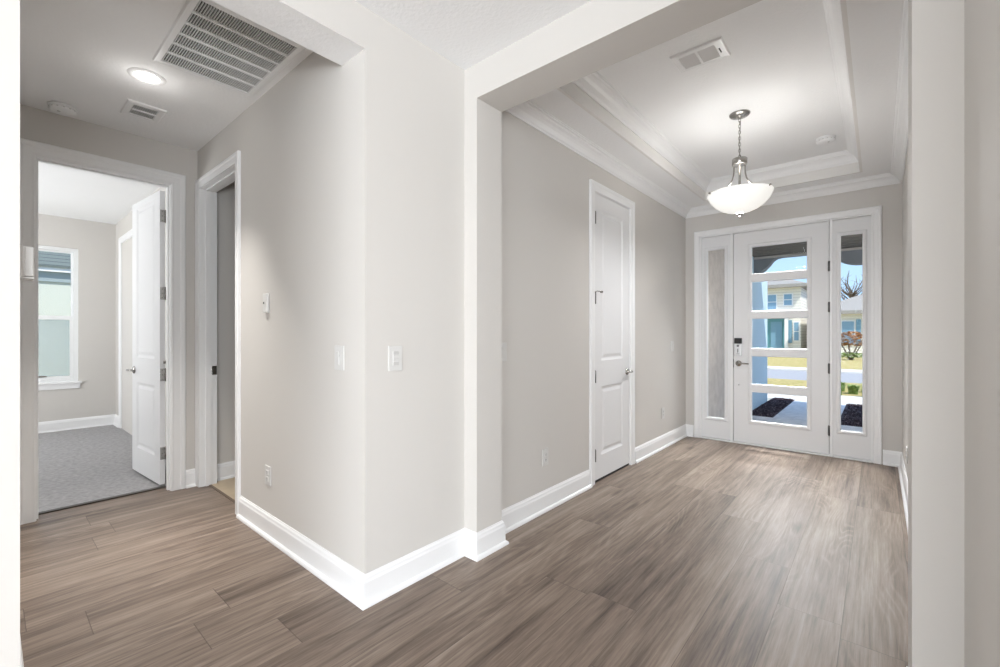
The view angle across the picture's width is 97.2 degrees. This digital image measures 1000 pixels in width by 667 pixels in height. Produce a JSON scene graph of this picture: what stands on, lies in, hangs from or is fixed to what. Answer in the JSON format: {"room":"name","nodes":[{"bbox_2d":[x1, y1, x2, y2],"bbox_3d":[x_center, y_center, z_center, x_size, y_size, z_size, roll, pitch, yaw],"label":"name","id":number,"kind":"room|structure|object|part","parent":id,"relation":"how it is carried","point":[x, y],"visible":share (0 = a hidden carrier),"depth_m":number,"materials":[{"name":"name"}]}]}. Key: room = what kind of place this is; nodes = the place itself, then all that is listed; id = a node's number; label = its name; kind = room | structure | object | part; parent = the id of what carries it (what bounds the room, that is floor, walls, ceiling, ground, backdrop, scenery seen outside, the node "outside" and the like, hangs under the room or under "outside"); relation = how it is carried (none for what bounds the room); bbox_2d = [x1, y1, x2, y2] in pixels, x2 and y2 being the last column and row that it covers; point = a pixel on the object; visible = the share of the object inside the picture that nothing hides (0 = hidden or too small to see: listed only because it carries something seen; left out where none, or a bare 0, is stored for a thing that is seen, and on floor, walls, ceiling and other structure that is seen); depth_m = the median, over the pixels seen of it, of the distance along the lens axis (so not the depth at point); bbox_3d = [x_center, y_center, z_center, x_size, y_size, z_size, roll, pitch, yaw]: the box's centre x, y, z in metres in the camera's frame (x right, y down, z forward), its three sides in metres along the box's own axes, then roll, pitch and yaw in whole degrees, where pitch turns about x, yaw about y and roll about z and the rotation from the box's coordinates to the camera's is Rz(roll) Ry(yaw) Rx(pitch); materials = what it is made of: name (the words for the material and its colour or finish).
{"room":"entrance hall","nodes":[
{"label":"entrance hall","id":0,"kind":"room"},
{"bbox_2d":[38,214,115,421],"bbox_3d":[-6.524,-0.128,4.713,0.140,2.743,3.860,0,0,41],"label":"wall","id":1,"kind":"structure","parent":0,"point":[95,242],"depth_m":5.86,"materials":[{"name":"grey paint"}]},
{"bbox_2d":[38,245,81,390],"bbox_3d":[-5.845,-0.201,5.455,0.145,1.820,0.970,0,0,41],"label":"window","id":2,"kind":"structure","parent":1,"relation":"in","point":[71,381],"depth_m":5.76,"materials":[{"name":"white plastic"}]},
{"bbox_3d":[-5.883,-0.635,5.487,0.025,0.866,0.824,0,0,41],"label":"sash","id":3,"kind":"part","parent":2,"relation":"part of","materials":[{"name":"white plastic"}]},
{"bbox_3d":[-5.860,0.180,5.468,0.027,0.823,0.824,0,0,41],"label":"sash","id":4,"kind":"part","parent":2,"relation":"part of","materials":[{"name":"white glass"}]},
{"bbox_3d":[-5.816,0.664,5.430,0.070,0.089,0.970,0,0,41],"label":"sill","id":5,"kind":"part","parent":2,"relation":"part of","materials":[{"name":"white paint"}]},
{"bbox_2d":[38,414,117,433],"bbox_3d":[-6.345,1.173,4.560,0.330,0.141,3.660,0,0,41],"label":"baseboard","id":6,"kind":"structure","parent":1,"relation":"attached to","point":[94,421],"depth_m":5.76,"materials":[{"name":"white paint"}]},
{"bbox_2d":[38,425,165,511],"bbox_3d":[-5.156,1.267,3.501,3.615,0.054,3.800,0,0,41],"label":"floor","id":7,"kind":"structure","parent":0,"point":[76,466],"depth_m":4.09,"materials":[{"name":"grey carpet"}]},
{"bbox_2d":[38,485,165,514],"bbox_3d":[-2.954,1.240,3.302,0.040,0.009,0.735,0,0,41],"label":"threshold","id":8,"kind":"object","parent":7,"relation":"on","point":[164,486],"visible":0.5,"depth_m":3.27,"materials":[{"name":"wood"}]},
{"bbox_2d":[20,104,234,469],"bbox_3d":[-2.944,-0.128,3.184,0.115,2.743,6.000,0,0,41],"label":"wall","id":9,"kind":"structure","parent":0,"point":[38,125],"depth_m":3.59,"materials":[{"name":"grey paint"}]},
{"bbox_2d":[20,138,185,524],"bbox_3d":[-2.889,-0.015,3.248,0.157,2.518,0.927,0,0,41],"label":"door frame","id":10,"kind":"structure","parent":9,"relation":"attached to","point":[32,152],"depth_m":3.16,"materials":[{"name":"white paint"}]},
{"bbox_2d":[126,190,165,484],"bbox_3d":[-3.023,0.030,3.784,0.793,2.375,0.155,0,0,36],"label":"door","id":11,"kind":"structure","parent":9,"relation":"in","point":[148,369],"depth_m":3.73,"materials":[{"name":"white paint"}]},
{"bbox_3d":[-3.256,0.323,3.896,0.139,0.066,0.060,0,0,36],"label":"handle","id":12,"kind":"part","parent":11,"relation":"part of","materials":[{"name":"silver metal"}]},
{"bbox_2d":[186,468,195,488],"bbox_3d":[-2.504,1.173,3.585,0.031,0.141,0.084,0,0,41],"label":"baseboard","id":13,"kind":"structure","parent":9,"relation":"attached to","point":[190,474],"depth_m":3.58,"materials":[{"name":"white paint"}]},
{"bbox_2d":[212,477,234,499],"bbox_3d":[-0.790,1.268,3.840,2.300,0.053,2.400,0,0,41],"label":"floor","id":14,"kind":"structure","parent":0,"point":[227,486],"depth_m":3.58,"materials":[{"name":"beige tile"}]},
{"bbox_2d":[116,7,386,573],"bbox_3d":[-2.911,-0.128,4.084,6.163,2.743,0.142,0,0,41],"label":"wall","id":15,"kind":"structure","parent":0,"point":[313,147],"depth_m":2.33,"materials":[{"name":"grey paint"}]},
{"bbox_2d":[118,229,131,427],"bbox_3d":[-4.671,-0.009,5.521,0.950,2.505,0.021,0,0,41],"label":"door frame","id":16,"kind":"structure","parent":15,"relation":"attached to","point":[128,235],"depth_m":5.78,"materials":[{"name":"white paint"}]},
{"bbox_2d":[195,150,240,514],"bbox_3d":[-2.095,-0.002,3.353,0.935,2.492,0.138,0,0,41],"label":"door frame","id":17,"kind":"structure","parent":15,"relation":"attached to","point":[228,171],"depth_m":3.59,"materials":[{"name":"white paint"}]},
{"bbox_3d":[-2.362,0.302,3.646,0.004,0.073,0.036,0,0,41],"label":"strike plate","id":18,"kind":"part","parent":17,"relation":"part of","materials":[{"name":"black metal"}]},
{"bbox_2d":[263,293,268,312],"bbox_3d":[-1.444,-0.188,2.717,0.060,0.120,0.022,0,0,41],"label":"wall sensor","id":19,"kind":"object","parent":15,"relation":"attached to","point":[266,295],"visible":1,"depth_m":2.70,"materials":[{"name":"white plastic"}]},
{"bbox_2d":[265,465,270,485],"bbox_3d":[-1.429,0.872,2.712,0.085,0.118,0.010,0,0,41],"label":"power outlet","id":20,"kind":"object","parent":15,"relation":"attached to","point":[267,468],"visible":1,"depth_m":2.70,"materials":[{"name":"white plastic"}]},
{"bbox_2d":[334,345,343,370],"bbox_3d":[-0.791,0.118,2.162,0.085,0.122,0.014,0,0,41],"label":"light switch","id":21,"kind":"object","parent":15,"relation":"attached to","point":[338,349],"visible":1,"depth_m":2.16,"materials":[{"name":"white plastic"}]},
{"bbox_2d":[211,0,364,65],"bbox_3d":[-1.045,-1.404,1.683,0.203,0.190,1.072,0,0,41],"label":"wall header","id":22,"kind":"structure","parent":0,"point":[334,30],"depth_m":1.90,"materials":[{"name":"grey paint"}]},
{"bbox_2d":[0,0,685,666],"bbox_3d":[-1.538,-0.128,1.108,0.203,2.743,11.680,0,0,41],"label":"wall","id":23,"kind":"structure","parent":0,"point":[545,183],"depth_m":2.45,"materials":[{"name":"grey paint"}]},
{"bbox_2d":[20,636,23,666],"bbox_3d":[-4.136,1.173,-0.278,2.404,0.141,5.992,0,0,41],"label":"baseboard","id":24,"kind":"structure","parent":23,"relation":"attached to","point":[21,654],"depth_m":1.68,"materials":[{"name":"white paint"}]},
{"bbox_2d":[20,245,33,280],"bbox_3d":[-1.381,-0.203,1.285,0.092,0.093,0.030,0,0,41],"label":"thermostat","id":25,"kind":"object","parent":23,"relation":"attached to","point":[26,253],"visible":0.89,"depth_m":1.26,"materials":[{"name":"white plastic"}]},
{"bbox_3d":[-1.388,-0.204,1.277,0.092,0.092,0.010,0,0,41],"label":"wall plate","id":26,"kind":"part","parent":25,"relation":"part of","materials":[{"name":"white plastic"}]},
{"bbox_2d":[388,346,401,370],"bbox_3d":[-0.508,0.120,2.144,0.010,0.122,0.080,0,0,41],"label":"light switch","id":27,"kind":"object","parent":23,"relation":"attached to","point":[394,352],"visible":1,"depth_m":2.14,"materials":[{"name":"white plastic"}]},
{"bbox_2d":[217,461,591,610],"bbox_3d":[-0.744,1.173,3.670,2.591,0.141,2.398,0,0,41],"label":"baseboard","id":28,"kind":"structure","parent":23,"relation":"attached to","point":[364,591],"depth_m":2.43,"materials":[{"name":"white paint"}]},
{"bbox_2d":[502,343,506,361],"bbox_3d":[0.019,0.115,2.757,0.014,0.118,0.074,0,0,41],"label":"light switch","id":29,"kind":"object","parent":23,"relation":"attached to","point":[504,345],"visible":0.58,"depth_m":2.76,"materials":[{"name":"white plastic"}]},
{"bbox_2d":[542,448,547,466],"bbox_3d":[0.321,0.871,3.111,0.010,0.118,0.074,0,0,41],"label":"power outlet","id":30,"kind":"object","parent":23,"relation":"attached to","point":[544,451],"visible":1,"depth_m":3.10,"materials":[{"name":"white plastic"}]},
{"bbox_2d":[589,179,634,485],"bbox_3d":[0.968,-0.007,3.946,0.136,2.502,0.852,0,0,41],"label":"door frame","id":31,"kind":"structure","parent":23,"relation":"attached to","point":[594,187],"depth_m":3.71,"materials":[{"name":"white paint"}]},
{"bbox_2d":[595,193,632,479],"bbox_3d":[1.002,0.025,3.896,0.095,2.395,0.714,0,0,41],"label":"door","id":32,"kind":"structure","parent":23,"relation":"in","point":[612,371],"depth_m":3.90,"materials":[{"name":"white paint"}]},
{"bbox_3d":[1.188,0.353,4.086,0.060,0.066,0.139,0,0,41],"label":"handle","id":33,"kind":"part","parent":32,"relation":"part of","materials":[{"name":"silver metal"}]},
{"bbox_2d":[662,407,664,418],"bbox_3d":[1.782,0.867,4.814,0.010,0.118,0.074,0,0,41],"label":"power outlet","id":34,"kind":"object","parent":23,"relation":"attached to","point":[663,409],"visible":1,"depth_m":4.81,"materials":[{"name":"white plastic"}]},
{"bbox_2d":[635,424,693,462],"bbox_3d":[1.815,1.173,4.787,0.097,0.141,1.500,0,0,41],"label":"baseboard","id":35,"kind":"structure","parent":23,"relation":"attached to","point":[653,446],"depth_m":4.77,"materials":[{"name":"white paint"}]},
{"bbox_2d":[671,341,673,350],"bbox_3d":[1.974,0.141,5.035,0.014,0.118,0.080,0,0,41],"label":"light switch","id":36,"kind":"object","parent":23,"relation":"attached to","point":[672,342],"visible":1,"depth_m":5.03,"materials":[{"name":"white plastic"}]},
{"bbox_2d":[20,0,901,224],"bbox_3d":[-1.458,-1.549,0.988,12.700,0.100,11.800,0,0,41],"label":"ceiling","id":37,"kind":"structure","parent":0,"point":[79,54],"depth_m":2.53,"materials":[{"name":"white paint"}]},
{"bbox_2d":[47,101,77,116],"bbox_3d":[-2.886,-1.476,2.910,0.144,0.047,0.144,0,0,41],"label":"smoke detector","id":38,"kind":"object","parent":37,"relation":"attached to","point":[60,108],"visible":1,"depth_m":2.88,"materials":[{"name":"white paint"}]},
{"bbox_3d":[-2.886,-1.492,2.910,0.144,0.013,0.144,0,0,41],"label":"plate","id":39,"kind":"part","parent":38,"relation":"part of","materials":[{"name":"white paint"}]},
{"bbox_2d":[120,99,166,122],"bbox_3d":[-2.402,-1.494,2.971,0.255,0.010,0.207,0,0,41],"label":"ceiling vent","id":40,"kind":"object","parent":37,"relation":"in","point":[133,108],"visible":1,"depth_m":2.96,"materials":[{"name":"white metal"}]},
{"bbox_2d":[127,67,165,85],"bbox_3d":[-2.058,-1.495,2.571,0.180,0.008,0.180,0,0,41],"label":"recessed light","id":41,"kind":"object","parent":37,"relation":"in","point":[143,75],"visible":1,"depth_m":2.56,"materials":[{"name":"white paint"}]},
{"bbox_2d":[152,0,305,96],"bbox_3d":[-1.451,-1.494,2.353,0.743,0.010,0.502,0,0,41],"label":"ceiling vent","id":42,"kind":"object","parent":37,"relation":"in","point":[207,40],"visible":1,"depth_m":2.31,"materials":[{"name":"white metal"}]},
{"bbox_2d":[20,436,907,666],"bbox_3d":[-0.054,1.244,-0.151,8.885,0.001,11.700,0,0,41],"label":"floor","id":43,"kind":"structure","parent":0,"point":[696,552],"depth_m":2.17,"materials":[{"name":"wood"}]},
{"bbox_2d":[209,484,234,502],"bbox_3d":[-2.086,1.241,3.366,0.790,0.006,0.018,0,0,41],"label":"threshold","id":44,"kind":"object","parent":43,"relation":"on","point":[211,485],"visible":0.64,"depth_m":3.42,"materials":[{"name":"brown"}]},
{"bbox_2d":[595,463,628,482],"bbox_3d":[0.979,1.235,3.936,0.054,0.018,0.684,0,0,41],"label":"threshold","id":45,"kind":"object","parent":43,"relation":"on","point":[618,469],"visible":0.29,"depth_m":3.90,"materials":[{"name":"black"}]},
{"bbox_2d":[557,0,862,200],"bbox_3d":[1.847,-1.600,3.386,1.385,0.202,3.045,0,0,41],"label":"wall","id":46,"kind":"structure","parent":0,"point":[570,90],"depth_m":3.56,"materials":[{"name":"white paint"}]},
{"bbox_2d":[506,0,907,218],"bbox_3d":[1.844,-1.452,3.392,1.957,0.093,3.580,0,0,41],"label":"crown molding","id":47,"kind":"structure","parent":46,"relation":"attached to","point":[528,112],"depth_m":3.62,"materials":[{"name":"white paint"}]},
{"bbox_2d":[572,0,858,191],"bbox_3d":[1.847,-1.647,3.386,1.345,0.107,3.005,0,0,41],"label":"crown molding","id":48,"kind":"structure","parent":46,"relation":"attached to","point":[594,85],"depth_m":3.51,"materials":[{"name":"white paint"}]},
{"bbox_2d":[464,0,963,666],"bbox_3d":[0.658,-0.128,1.911,2.084,2.743,0.212,0,0,41],"label":"wall opening","id":49,"kind":"structure","parent":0,"point":[597,35],"depth_m":1.40,"materials":[{"name":"grey paint"}]},
{"bbox_2d":[597,0,846,178],"bbox_3d":[1.847,-1.751,3.386,1.385,0.100,3.045,0,0,41],"label":"ceiling","id":50,"kind":"structure","parent":0,"point":[778,68],"depth_m":3.08,"materials":[{"name":"white paint"}]},
{"bbox_2d":[669,36,730,72],"bbox_3d":[1.224,-1.695,2.699,0.296,0.012,0.210,0,0,41],"label":"ceiling vent","id":51,"kind":"object","parent":50,"relation":"in","point":[716,49],"visible":1,"depth_m":2.68,"materials":[{"name":"white metal"}]},
{"bbox_2d":[707,109,773,217],"bbox_3d":[1.859,-1.300,3.419,0.453,0.803,0.463,0,0,41],"label":"pendant light","id":52,"kind":"object","parent":50,"relation":"hanging from","point":[739,199],"visible":1,"depth_m":3.33,"materials":[{"name":"white glass"}]},
{"bbox_3d":[1.729,-1.205,3.416,0.176,0.241,0.011,0,0,1],"label":"arm","id":53,"kind":"part","parent":52,"relation":"part of","materials":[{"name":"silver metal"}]},
{"bbox_3d":[1.855,-1.513,3.415,0.019,0.317,0.019,0,0,41],"label":"chain","id":54,"kind":"part","parent":52,"relation":"part of","materials":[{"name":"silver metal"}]},
{"bbox_3d":[1.855,-1.135,3.415,0.018,0.349,0.018,0,0,41],"label":"stem","id":55,"kind":"part","parent":52,"relation":"part of","materials":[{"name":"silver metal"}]},
{"bbox_3d":[1.855,-1.012,3.415,0.453,0.153,0.453,0,0,41],"label":"lamp shade","id":56,"kind":"part","parent":52,"relation":"part of","materials":[{"name":"white glass"}]},
{"bbox_3d":[1.918,-1.205,3.304,0.011,0.241,0.177,0,0,-29],"label":"arm","id":57,"kind":"part","parent":52,"relation":"part of","materials":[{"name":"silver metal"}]},
{"bbox_2d":[816,134,835,144],"bbox_3d":[2.833,-1.677,3.834,0.144,0.047,0.144,0,0,41],"label":"smoke detector","id":58,"kind":"object","parent":50,"relation":"attached to","point":[826,139],"visible":1,"depth_m":3.80,"materials":[{"name":"white paint"}]},
{"bbox_3d":[2.833,-1.694,3.834,0.144,0.013,0.144,0,0,41],"label":"plate","id":59,"kind":"part","parent":58,"relation":"part of","materials":[{"name":"white paint"}]},
{"bbox_2d":[686,183,901,463],"bbox_3d":[3.047,-0.128,4.794,1.957,2.743,0.115,0,0,41],"label":"wall","id":60,"kind":"structure","parent":0,"point":[889,197],"depth_m":4.20,"materials":[{"name":"grey paint"}]},
{"bbox_2d":[702,234,730,439],"bbox_3d":[2.548,0.040,5.191,0.316,2.368,0.058,0,0,41],"label":"window","id":61,"kind":"structure","parent":60,"relation":"in","point":[715,427],"depth_m":5.15,"materials":[{"name":"white paint"}]},
{"bbox_2d":[733,221,829,453],"bbox_3d":[3.011,0.041,4.763,0.894,2.370,0.105,0,0,41],"label":"door","id":62,"kind":"structure","parent":60,"relation":"in","point":[813,437],"depth_m":4.71,"materials":[{"name":"white paint"}]},
{"bbox_3d":[2.729,0.338,4.975,0.144,0.066,0.060,0,0,41],"label":"handle","id":63,"kind":"part","parent":62,"relation":"part of","materials":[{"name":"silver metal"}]},
{"bbox_2d":[701,436,870,462],"bbox_3d":[3.036,1.237,4.812,1.552,0.014,0.152,0,0,41],"label":"door sill","id":64,"kind":"structure","parent":60,"relation":"attached to","point":[705,437],"depth_m":4.68,"materials":[{"name":"white paint"}]},
{"bbox_2d":[694,205,881,463],"bbox_3d":[3.025,0.011,4.799,1.707,2.465,0.136,0,0,41],"label":"door frame","id":65,"kind":"structure","parent":60,"relation":"attached to","point":[875,212],"depth_m":4.47,"materials":[{"name":"white paint"}]},
{"bbox_2d":[832,216,870,459],"bbox_3d":[3.492,0.040,4.381,0.300,2.368,0.058,0,0,41],"label":"window","id":66,"kind":"structure","parent":60,"relation":"in","point":[854,444],"depth_m":4.36,"materials":[{"name":"white paint"}]},
{"bbox_2d":[902,0,999,666],"bbox_3d":[2.319,-0.128,2.345,0.127,2.743,4.780,0,0,41],"label":"wall","id":67,"kind":"structure","parent":0,"point":[981,17],"depth_m":1.03,"materials":[{"name":"grey paint"}]},
{"bbox_2d":[883,450,907,666],"bbox_3d":[2.186,1.173,2.384,0.150,0.141,4.665,0,0,41],"label":"baseboard","id":68,"kind":"structure","parent":67,"relation":"attached to","point":[890,458],"depth_m":3.85,"materials":[{"name":"white paint"}]},
{"bbox_2d":[906,446,907,463],"bbox_3d":[3.120,0.930,3.384,0.010,0.118,0.074,0,0,41],"label":"power outlet","id":69,"kind":"object","parent":67,"relation":"attached to","point":[906,446],"visible":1,"depth_m":3.37,"materials":[{"name":"white plastic"}]},
{"label":"outside","id":70,"kind":"structure","parent":0,"visible":0},
{"bbox_2d":[767,357,861,369],"bbox_3d":[33.465,1.519,39.013,80.000,0.150,57.200,0,0,41],"label":"lawn","id":71,"kind":"structure","parent":70,"point":[856,364],"depth_m":22.11,"materials":[{"name":"yellow plant"}]},
{"bbox_2d":[767,280,806,348],"bbox_3d":[20.492,-1.956,37.098,9.800,6.800,10.200,0,0,41],"label":"house","id":72,"kind":"structure","parent":71,"relation":"on","point":[788,333],"depth_m":31.39,"materials":[{"name":"beige"}]},
{"bbox_3d":[19.623,-2.281,31.823,0.510,1.010,0.040,0,0,41],"label":"pane","id":73,"kind":"part","parent":72,"relation":"part of","materials":[{"name":"blue glass"}]},
{"bbox_3d":[19.835,0.244,31.648,0.700,2.200,0.070,0,0,41],"label":"door","id":74,"kind":"part","parent":72,"relation":"part of","materials":[{"name":"blue paint"}]},
{"bbox_3d":[20.363,-2.406,31.188,0.460,0.760,0.040,0,0,41],"label":"pane","id":75,"kind":"part","parent":72,"relation":"part of","materials":[{"name":"blue glass"}]},
{"bbox_2d":[788,320,791,342],"bbox_3d":[20.470,-0.156,31.136,0.230,1.600,0.120,0,0,41],"label":"shutter","id":76,"kind":"object","parent":72,"relation":"hanging from","point":[789,321],"depth_m":31.08,"materials":[{"name":"blue paint"}]},
{"bbox_3d":[20.742,-0.156,30.863,0.260,1.260,0.040,0,0,41],"label":"pane","id":77,"kind":"part","parent":72,"relation":"part of","materials":[{"name":"blue glass"}]},
{"bbox_2d":[841,294,861,355],"bbox_3d":[28.129,-1.156,29.889,11.020,5.200,11.000,0,0,41],"label":"house","id":78,"kind":"structure","parent":71,"relation":"on","point":[851,308],"depth_m":28.17,"materials":[{"name":"beige"}]},
{"bbox_3d":[22.274,-0.056,28.232,0.610,1.460,0.040,0,0,41],"label":"pane","id":79,"kind":"part","parent":78,"relation":"part of","materials":[{"name":"blue glass"}]},
{"bbox_2d":[856,319,860,345],"bbox_3d":[22.698,-0.056,27.920,0.240,1.700,0.100,0,0,41],"label":"shutter","id":80,"kind":"object","parent":78,"relation":"hanging from","point":[858,321],"depth_m":27.88,"materials":[{"name":"blue paint"}]},
{"bbox_2d":[841,331,861,359],"bbox_3d":[19.314,0.639,24.284,1.779,1.587,1.471,0,0,41],"label":"shrub","id":81,"kind":"object","parent":71,"relation":"on","point":[853,338],"visible":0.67,"depth_m":24.07,"materials":[{"name":"brown plant"}]},
{"bbox_2d":[841,270,861,299],"bbox_3d":[34.761,-2.411,43.713,3.749,7.658,3.704,0,0,41],"label":"bare tree","id":82,"kind":"object","parent":71,"relation":"on","point":[850,294],"visible":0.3,"depth_m":43.41,"materials":[{"name":"brown plant"}]},
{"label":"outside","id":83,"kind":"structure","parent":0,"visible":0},
{"bbox_2d":[767,378,861,396],"bbox_3d":[9.310,1.489,10.854,40.000,0.150,3.800,0,0,41],"label":"lawn","id":84,"kind":"structure","parent":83,"point":[770,381],"depth_m":12.52,"materials":[{"name":"yellow plant"}]},
{"bbox_2d":[843,383,861,394],"bbox_3d":[8.275,1.300,10.352,0.492,0.228,0.478,0,0,41],"label":"leaf plant","id":85,"kind":"object","parent":84,"relation":"on","point":[852,389],"visible":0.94,"depth_m":10.30,"materials":[{"name":"green plant"}]},
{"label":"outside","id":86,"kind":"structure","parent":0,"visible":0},
{"bbox_2d":[841,404,861,426],"bbox_3d":[6.891,1.417,6.474,2.970,0.155,3.000,0,0,41],"label":"mulch bed","id":87,"kind":"object","parent":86,"point":[851,415],"visible":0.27,"depth_m":7.26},
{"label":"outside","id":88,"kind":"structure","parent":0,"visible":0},
{"bbox_2d":[773,400,845,420],"bbox_3d":[5.448,1.439,7.711,0.830,0.150,3.000,0,0,41],"label":"path","id":89,"kind":"structure","parent":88,"point":[797,410],"depth_m":7.73,"materials":[{"name":"concrete"}]},
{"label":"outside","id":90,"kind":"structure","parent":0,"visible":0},
{"bbox_2d":[767,366,861,373],"bbox_3d":[14.356,1.519,16.736,80.000,0.150,1.500,0,0,41],"label":"sidewalk","id":91,"kind":"structure","parent":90,"point":[768,367],"depth_m":17.94,"materials":[{"name":"concrete"}]},
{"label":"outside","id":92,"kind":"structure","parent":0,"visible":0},
{"bbox_2d":[767,369,861,382],"bbox_3d":[12.208,1.569,14.232,80.000,0.150,5.100,0,0,41],"label":"street","id":93,"kind":"structure","parent":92,"point":[776,374],"depth_m":15.76,"materials":[{"name":"asphalt"}]},
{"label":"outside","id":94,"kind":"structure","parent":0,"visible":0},
{"bbox_2d":[752,234,861,257],"bbox_3d":[5.741,-1.452,5.042,5.850,0.168,3.770,0,0,41],"label":"ceiling","id":95,"kind":"structure","parent":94,"point":[848,241],"depth_m":7.04,"materials":[{"name":"grey"}]},
{"bbox_2d":[754,247,861,273],"bbox_3d":[5.507,-1.224,7.265,2.300,0.315,0.200,0,0,41],"label":"beam","id":96,"kind":"structure","parent":95,"relation":"attached to","point":[852,257],"depth_m":7.19,"materials":[{"name":"grey paint"}]},
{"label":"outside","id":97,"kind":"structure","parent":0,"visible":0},
{"bbox_2d":[767,393,861,404],"bbox_3d":[7.585,1.449,8.842,28.000,0.150,1.500,0,0,41],"label":"sidewalk","id":98,"kind":"structure","parent":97,"point":[844,399],"depth_m":9.45,"materials":[{"name":"concrete"}]},
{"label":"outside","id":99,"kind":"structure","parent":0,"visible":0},
{"bbox_2d":[752,397,793,417],"bbox_3d":[4.982,1.417,8.111,0.402,0.155,3.000,0,0,41],"label":"mulch bed","id":100,"kind":"object","parent":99,"point":[771,408],"visible":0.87,"depth_m":8.07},
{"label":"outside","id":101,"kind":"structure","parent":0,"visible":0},
{"bbox_2d":[38,251,70,376],"bbox_3d":[-10.599,-0.956,8.433,4.930,4.800,17.400,0,0,41],"label":"house","id":102,"kind":"structure","parent":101,"point":[54,268],"depth_m":7.90,"materials":[{"name":"white paint"}]},
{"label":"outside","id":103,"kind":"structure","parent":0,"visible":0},
{"bbox_2d":[752,415,861,431],"bbox_3d":[5.294,1.369,4.405,5.700,0.150,2.220,0,0,41],"label":"floor","id":104,"kind":"structure","parent":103,"point":[757,418],"depth_m":6.43,"materials":[{"name":"grey concrete"}]},
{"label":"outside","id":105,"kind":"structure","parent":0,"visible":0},
{"bbox_2d":[752,256,766,409],"bbox_3d":[4.799,-0.056,8.321,0.150,3.200,1.680,0,0,41],"label":"wall","id":106,"kind":"structure","parent":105,"point":[759,289],"depth_m":8.32,"materials":[{"name":"blue paint"}]},
{"bbox_2d":[753,247,861,259],"bbox_3d":[6.683,-1.349,6.102,5.600,0.035,0.035,0,0,41],"label":"trim","id":107,"kind":"structure","parent":106,"relation":"attached to","point":[855,248],"depth_m":7.54,"materials":[{"name":"beige"}]},
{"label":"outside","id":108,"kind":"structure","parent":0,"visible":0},
{"bbox_2d":[708,250,723,417],"bbox_3d":[3.301,0.094,6.575,0.150,2.900,2.920,0,0,41],"label":"wall","id":109,"kind":"structure","parent":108,"point":[715,258],"depth_m":6.11,"materials":[{"name":"beige paint"}]}
]}

